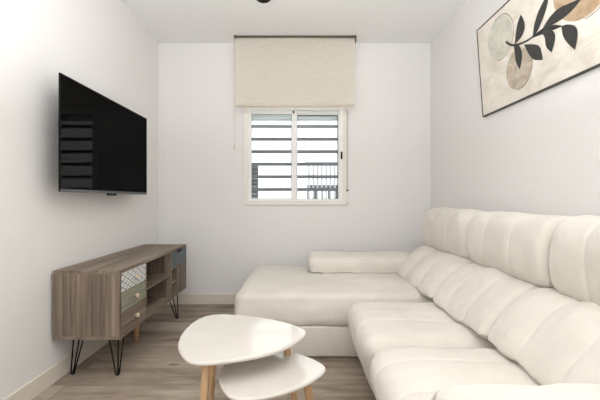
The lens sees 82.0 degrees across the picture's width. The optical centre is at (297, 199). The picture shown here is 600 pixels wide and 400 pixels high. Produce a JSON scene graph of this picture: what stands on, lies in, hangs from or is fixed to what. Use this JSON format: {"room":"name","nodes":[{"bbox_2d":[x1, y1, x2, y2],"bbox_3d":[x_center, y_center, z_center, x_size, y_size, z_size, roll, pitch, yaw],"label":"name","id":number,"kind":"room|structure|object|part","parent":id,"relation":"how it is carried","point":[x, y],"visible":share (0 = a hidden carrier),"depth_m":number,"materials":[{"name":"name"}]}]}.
{"room":"living room","nodes":[
{"label":"living room","id":0,"kind":"room"},
{"bbox_2d":[0,0,157,399],"bbox_3d":[-1.435,-0.249,0.701,0.200,2.498,5.601,0,0,0],"label":"wall","id":1,"kind":"structure","parent":0,"point":[100,45],"depth_m":1.85,"materials":[{"name":"paint"}]},
{"bbox_2d":[3,340,110,399],"bbox_3d":[-1.329,0.951,0.701,0.012,0.098,5.201,0,0,0],"label":"baseboard","id":2,"kind":"structure","parent":1,"relation":"attached to","point":[36,386],"depth_m":1.87,"materials":[{"name":"beige wood"}]},
{"bbox_2d":[58,72,146,195],"bbox_3d":[-1.270,-0.336,2.253,0.128,0.619,1.003,0,0,0],"label":"television","id":3,"kind":"object","parent":1,"relation":"attached to","point":[102,143],"visible":1,"depth_m":2.07,"materials":[{"name":"black plastic"}]},
{"bbox_3d":[-1.210,-0.046,2.253,0.008,0.017,1.003,0,0,0],"label":"trim","id":4,"kind":"part","parent":3,"relation":"part of","materials":[{"name":"silver metal"}]},
{"bbox_2d":[33,304,375,399],"bbox_3d":[-0.034,1.075,0.701,3.003,0.150,5.601,0,0,0],"label":"floor","id":5,"kind":"structure","parent":0,"point":[153,367],"depth_m":1.99,"materials":[{"name":"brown wood"}]},
{"bbox_2d":[53,244,185,375],"bbox_3d":[-1.123,0.692,2.405,0.389,0.617,1.100,0,0,0],"label":"sideboard","id":6,"kind":"object","parent":5,"relation":"on","point":[107,297],"visible":1,"depth_m":1.92,"materials":[{"name":"brown wood"}]},
{"bbox_3d":[-1.261,0.876,1.984,0.081,0.244,0.035,0,0,-21],"label":"hairpin leg","id":7,"kind":"part","parent":6,"relation":"part of","materials":[{"name":"black metal"}]},
{"bbox_3d":[-1.138,0.569,1.863,0.360,0.336,0.016,0,0,0],"label":"panel","id":8,"kind":"part","parent":6,"relation":"part of","materials":[{"name":"brown wood"}]},
{"bbox_3d":[-1.048,0.876,1.982,0.099,0.244,0.048,0,0,20],"label":"hairpin leg","id":9,"kind":"part","parent":6,"relation":"part of","materials":[{"name":"black metal"}]},
{"bbox_3d":[-1.137,0.392,2.405,0.361,0.018,1.100,0,0,0],"label":"panel","id":10,"kind":"part","parent":6,"relation":"part of","materials":[{"name":"brown wood"}]},
{"bbox_3d":[-1.137,0.747,2.405,0.361,0.018,1.100,0,0,0],"label":"panel","id":11,"kind":"part","parent":6,"relation":"part of","materials":[{"name":"brown wood"}]},
{"bbox_3d":[-0.965,0.676,2.018,0.020,0.117,0.290,0,0,0],"label":"drawer","id":12,"kind":"part","parent":6,"relation":"part of","materials":[{"name":"brown wood"}]},
{"bbox_3d":[-0.965,0.561,2.018,0.020,0.106,0.290,0,0,0],"label":"drawer","id":13,"kind":"part","parent":6,"relation":"part of","materials":[{"name":"green wood"}]},
{"bbox_3d":[-0.965,0.453,2.018,0.020,0.102,0.290,0,0,0],"label":"drawer","id":14,"kind":"part","parent":6,"relation":"part of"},
{"bbox_3d":[-1.140,0.878,2.440,0.034,0.244,0.034,0,0,0],"label":"support leg","id":15,"kind":"part","parent":6,"relation":"part of","materials":[{"name":"brown wood"}]},
{"bbox_2d":[147,274,169,289],"bbox_3d":[-1.135,0.567,2.392,0.349,0.018,0.417,0,0,0],"label":"shelf","id":16,"kind":"object","parent":6,"relation":"attached to","point":[152,279],"depth_m":2.44,"materials":[{"name":"brown wood"}]},
{"bbox_3d":[-1.044,0.876,2.857,0.104,0.244,0.044,0,0,-22],"label":"hairpin leg","id":17,"kind":"part","parent":6,"relation":"part of","materials":[{"name":"black metal"}]},
{"bbox_3d":[-0.965,0.463,2.786,0.017,0.122,0.332,0,0,0],"label":"drawer","id":18,"kind":"part","parent":6,"relation":"part of","materials":[{"name":"blue paint"}]},
{"bbox_3d":[-0.965,0.636,2.841,0.018,0.216,0.222,0,0,0],"label":"door","id":19,"kind":"part","parent":6,"relation":"part of","materials":[{"name":"brown wood"}]},
{"bbox_2d":[178,314,305,399],"bbox_3d":[-0.223,0.776,1.412,0.514,0.452,0.493,0,0,0],"label":"coffee table","id":20,"kind":"object","parent":5,"relation":"on","point":[210,341],"visible":0.96,"depth_m":1.36,"materials":[{"name":"white paint"}]},
{"bbox_3d":[-0.337,0.783,1.220,0.032,0.437,0.069,0,0,38],"label":"leg","id":21,"kind":"part","parent":20,"relation":"part of","materials":[{"name":"brown wood"}]},
{"bbox_3d":[-0.384,0.783,1.569,0.032,0.437,0.079,0,0,-36],"label":"leg","id":22,"kind":"part","parent":20,"relation":"part of","materials":[{"name":"brown wood"}]},
{"bbox_3d":[-0.024,0.783,1.430,0.094,0.438,0.032,0,0,0],"label":"leg","id":23,"kind":"part","parent":20,"relation":"part of","materials":[{"name":"brown wood"}]},
{"bbox_2d":[218,351,325,399],"bbox_3d":[-0.116,0.821,1.292,0.335,0.361,0.386,0,0,44],"label":"coffee table","id":24,"kind":"object","parent":5,"relation":"on","point":[279,374],"visible":0.81,"depth_m":1.25,"materials":[{"name":"white paint"}]},
{"bbox_3d":[0.050,0.828,1.306,0.072,0.347,0.031,0,0,11],"label":"leg","id":25,"kind":"part","parent":24,"relation":"part of","materials":[{"name":"brown wood"}]},
{"bbox_2d":[233,207,599,399],"bbox_3d":[0.411,0.527,1.809,1.647,0.940,2.719,0,0,0],"label":"sectional sofa","id":26,"kind":"object","parent":5,"relation":"on","point":[494,305],"visible":0.98,"depth_m":1.55,"materials":[{"name":"beige fabric"}]},
{"bbox_2d":[233,266,433,325],"bbox_3d":[0.394,0.691,2.661,1.612,0.228,1.015,0,0,0],"label":"cushion","id":27,"kind":"object","parent":26,"relation":"on","point":[294,295],"depth_m":2.22,"materials":[{"name":"beige fabric"}]},
{"bbox_3d":[0.636,0.521,2.916,1.107,0.161,0.382,0,0,0],"label":"armrest","id":28,"kind":"part","parent":26,"relation":"part of","materials":[{"name":"white fabric"}]},
{"bbox_2d":[347,302,496,397],"bbox_3d":[0.620,0.784,1.810,0.674,0.388,0.636,0,0,0],"label":"seat cushion","id":29,"kind":"object","parent":26,"relation":"on","point":[374,327],"depth_m":1.63,"materials":[{"name":"beige fabric"}]},
{"bbox_2d":[398,245,474,298],"bbox_3d":[0.968,0.512,2.400,0.396,0.320,0.738,0,0,0],"label":"cushion","id":30,"kind":"object","parent":26,"relation":"on","point":[427,267],"depth_m":2.28,"materials":[{"name":"beige fabric"}]},
{"bbox_2d":[370,347,539,399],"bbox_3d":[0.619,0.782,1.183,0.674,0.386,0.611,0,0,0],"label":"seat cushion","id":31,"kind":"object","parent":26,"relation":"on","point":[403,373],"depth_m":1.21,"materials":[{"name":"beige fabric"}]},
{"bbox_2d":[433,263,540,347],"bbox_3d":[0.967,0.506,1.745,0.392,0.324,0.568,0,0,0],"label":"cushion","id":32,"kind":"object","parent":26,"relation":"on","point":[472,296],"depth_m":1.65,"materials":[{"name":"beige fabric"}]},
{"bbox_3d":[0.752,0.708,0.667,0.875,0.548,0.435,0,0,0],"label":"armrest","id":33,"kind":"part","parent":26,"relation":"part of","materials":[{"name":"beige fabric"}]},
{"bbox_2d":[488,288,599,384],"bbox_3d":[0.964,0.513,1.140,0.388,0.330,0.638,0,0,0],"label":"cushion","id":34,"kind":"object","parent":26,"relation":"on","point":[546,336],"depth_m":1.19,"materials":[{"name":"beige fabric"}]},
{"bbox_2d":[121,0,465,42],"bbox_3d":[-0.034,-1.573,0.701,3.003,0.150,5.601,0,0,0],"label":"ceiling","id":35,"kind":"structure","parent":0,"point":[167,21],"depth_m":2.86,"materials":[{"name":"paint"}]},
{"bbox_2d":[257,0,270,2],"bbox_3d":[-0.256,-1.488,2.548,0.132,0.020,0.132,0,0,0],"label":"recessed light","id":36,"kind":"object","parent":35,"relation":"in","point":[260,1],"visible":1,"depth_m":2.58,"materials":[{"name":"black metal"}]},
{"bbox_2d":[158,43,430,293],"bbox_3d":[-0.034,-0.249,3.401,2.603,2.498,0.200,0,0,0],"label":"wall","id":37,"kind":"structure","parent":0,"point":[201,207],"depth_m":3.30,"materials":[{"name":"paint"}]},
{"bbox_2d":[166,294,236,303],"bbox_3d":[-0.028,0.951,3.295,2.591,0.098,0.012,0,0,0],"label":"baseboard","id":38,"kind":"structure","parent":37,"relation":"attached to","point":[182,298],"depth_m":3.29,"materials":[{"name":"beige wood"}]},
{"bbox_2d":[234,35,355,149],"bbox_3d":[-0.027,-0.977,3.176,1.119,1.043,0.059,0,0,0],"label":"roller blind","id":39,"kind":"object","parent":37,"relation":"attached to","point":[269,70],"visible":1,"depth_m":3.16,"materials":[{"name":"fabric"}]},
{"bbox_3d":[-0.028,-1.489,3.170,1.108,0.015,0.042,0,0,0],"label":"head rail","id":40,"kind":"part","parent":39,"relation":"part of","materials":[{"name":"black metal"}]},
{"bbox_2d":[243,106,347,204],"bbox_3d":[-0.022,-0.449,3.343,1.000,1.002,0.116,0,0,0],"label":"window","id":41,"kind":"structure","parent":37,"relation":"in","point":[294,114],"depth_m":3.30,"materials":[{"name":"white plastic"}]},
{"bbox_2d":[252,125,290,127],"bbox_3d":[-0.263,-0.725,3.436,0.378,0.020,0.016,0,0,0],"label":"bar","id":42,"kind":"object","parent":41,"relation":"attached to","point":[253,126],"depth_m":3.43,"materials":[{"name":"grey paint"}]},
{"bbox_2d":[252,137,290,140],"bbox_3d":[-0.263,-0.601,3.436,0.378,0.030,0.016,0,0,0],"label":"bar","id":43,"kind":"object","parent":41,"relation":"attached to","point":[253,138],"depth_m":3.43,"materials":[{"name":"grey paint"}]},
{"bbox_2d":[252,150,290,152],"bbox_3d":[-0.263,-0.477,3.436,0.378,0.020,0.016,0,0,0],"label":"bar","id":44,"kind":"object","parent":41,"relation":"attached to","point":[289,151],"depth_m":3.43,"materials":[{"name":"grey paint"}]},
{"bbox_2d":[252,162,290,165],"bbox_3d":[-0.263,-0.353,3.436,0.378,0.030,0.016,0,0,0],"label":"bar","id":45,"kind":"object","parent":41,"relation":"attached to","point":[253,163],"depth_m":3.43,"materials":[{"name":"grey paint"}]},
{"bbox_2d":[252,175,290,177],"bbox_3d":[-0.263,-0.229,3.436,0.378,0.020,0.016,0,0,0],"label":"bar","id":46,"kind":"object","parent":41,"relation":"attached to","point":[253,176],"depth_m":3.43,"materials":[{"name":"grey paint"}]},
{"bbox_2d":[252,188,290,190],"bbox_3d":[-0.263,-0.099,3.436,0.378,0.020,0.016,0,0,0],"label":"bar","id":47,"kind":"object","parent":41,"relation":"attached to","point":[253,189],"depth_m":3.43,"materials":[{"name":"grey paint"}]},
{"bbox_3d":[-0.240,-0.426,3.320,0.456,0.862,0.030,0,0,0],"label":"sash","id":48,"kind":"part","parent":41,"relation":"part of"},
{"bbox_2d":[252,115,336,120],"bbox_3d":[-0.021,-0.816,3.391,0.890,0.087,0.020,0,0,0],"label":"roller shutter","id":49,"kind":"object","parent":41,"relation":"attached to","point":[254,117],"depth_m":3.39,"materials":[{"name":"grey plastic"}]},
{"bbox_2d":[298,125,336,127],"bbox_3d":[0.194,-0.725,3.436,0.378,0.020,0.016,0,0,0],"label":"bar","id":50,"kind":"object","parent":41,"relation":"attached to","point":[299,126],"depth_m":3.43,"materials":[{"name":"grey paint"}]},
{"bbox_2d":[298,137,336,140],"bbox_3d":[0.194,-0.601,3.436,0.378,0.030,0.016,0,0,0],"label":"bar","id":51,"kind":"object","parent":41,"relation":"attached to","point":[299,138],"depth_m":3.43,"materials":[{"name":"grey paint"}]},
{"bbox_2d":[298,150,336,152],"bbox_3d":[0.194,-0.477,3.436,0.378,0.020,0.016,0,0,0],"label":"bar","id":52,"kind":"object","parent":41,"relation":"attached to","point":[299,151],"depth_m":3.43,"materials":[{"name":"grey paint"}]},
{"bbox_2d":[298,162,336,165],"bbox_3d":[0.194,-0.353,3.436,0.378,0.030,0.016,0,0,0],"label":"bar","id":53,"kind":"object","parent":41,"relation":"attached to","point":[299,163],"depth_m":3.43,"materials":[{"name":"grey paint"}]},
{"bbox_2d":[298,175,336,177],"bbox_3d":[0.194,-0.229,3.436,0.378,0.020,0.016,0,0,0],"label":"bar","id":54,"kind":"object","parent":41,"relation":"attached to","point":[299,176],"depth_m":3.43,"materials":[{"name":"grey paint"}]},
{"bbox_2d":[298,188,336,190],"bbox_3d":[0.194,-0.099,3.436,0.378,0.020,0.016,0,0,0],"label":"bar","id":55,"kind":"object","parent":41,"relation":"attached to","point":[299,189],"depth_m":3.43,"materials":[{"name":"grey paint"}]},
{"bbox_3d":[0.173,-0.426,3.354,0.446,0.862,0.030,0,0,0],"label":"sash","id":56,"kind":"part","parent":41,"relation":"part of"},
{"bbox_2d":[346,107,347,203],"bbox_3d":[0.469,-0.415,3.282,0.020,0.920,0.014,0,0,0],"label":"strap","id":57,"kind":"object","parent":41,"relation":"attached to","point":[346,107],"visible":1,"depth_m":3.28,"materials":[{"name":"fabric"}]},
{"bbox_2d":[252,121,336,198],"bbox_3d":[0.000,-2.000,7.293,14.000,12.000,0.215,0,0,0],"label":"sky","id":58,"kind":"structure","parent":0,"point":[256,132],"depth_m":7.20,"materials":[{"name":"white"}]},
{"bbox_2d":[431,0,599,216],"bbox_3d":[1.368,-0.249,0.701,0.200,2.498,5.601,0,0,0],"label":"wall","id":59,"kind":"structure","parent":0,"point":[539,154],"depth_m":2.13,"materials":[{"name":"paint"}]},
{"bbox_2d":[476,0,599,116],"bbox_3d":[1.238,-0.851,1.725,0.061,0.585,1.220,0,0,0],"label":"framed picture","id":60,"kind":"object","parent":59,"relation":"attached to","point":[527,48],"visible":1,"depth_m":1.81,"materials":[{"name":"paper"}]},
{"bbox_3d":[1.229,-0.871,1.825,0.004,0.126,0.424,0,0,-1],"label":"stem","id":61,"kind":"part","parent":60,"relation":"part of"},
{"label":"outside","id":62,"kind":"structure","parent":0,"visible":0},
{"bbox_2d":[307,185,336,198],"bbox_3d":[0.380,-0.062,5.355,0.481,0.325,0.050,0,0,0],"label":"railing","id":63,"kind":"object","parent":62,"point":[315,186],"visible":0.24,"depth_m":5.35,"materials":[{"name":"grey metal"}]},
{"bbox_3d":[0.380,-0.182,5.340,0.481,0.085,0.019,0,0,0],"label":"rail","id":64,"kind":"part","parent":63,"relation":"part of","materials":[{"name":"grey metal"}]},
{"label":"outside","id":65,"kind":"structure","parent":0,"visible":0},
{"bbox_2d":[252,166,257,197],"bbox_3d":[-0.530,-0.169,4.215,0.085,0.538,0.030,0,0,0],"label":"shutter","id":66,"kind":"object","parent":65,"point":[254,168],"visible":0.48,"depth_m":4.21,"materials":[{"name":"grey metal"}]},
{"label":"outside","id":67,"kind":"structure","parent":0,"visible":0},
{"bbox_2d":[308,166,335,198],"bbox_3d":[0.412,-0.258,5.200,0.612,0.615,0.040,0,0,0],"label":"balcony railing","id":68,"kind":"object","parent":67,"point":[308,166],"visible":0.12,"depth_m":5.19,"materials":[{"name":"grey metal"}]}
]}

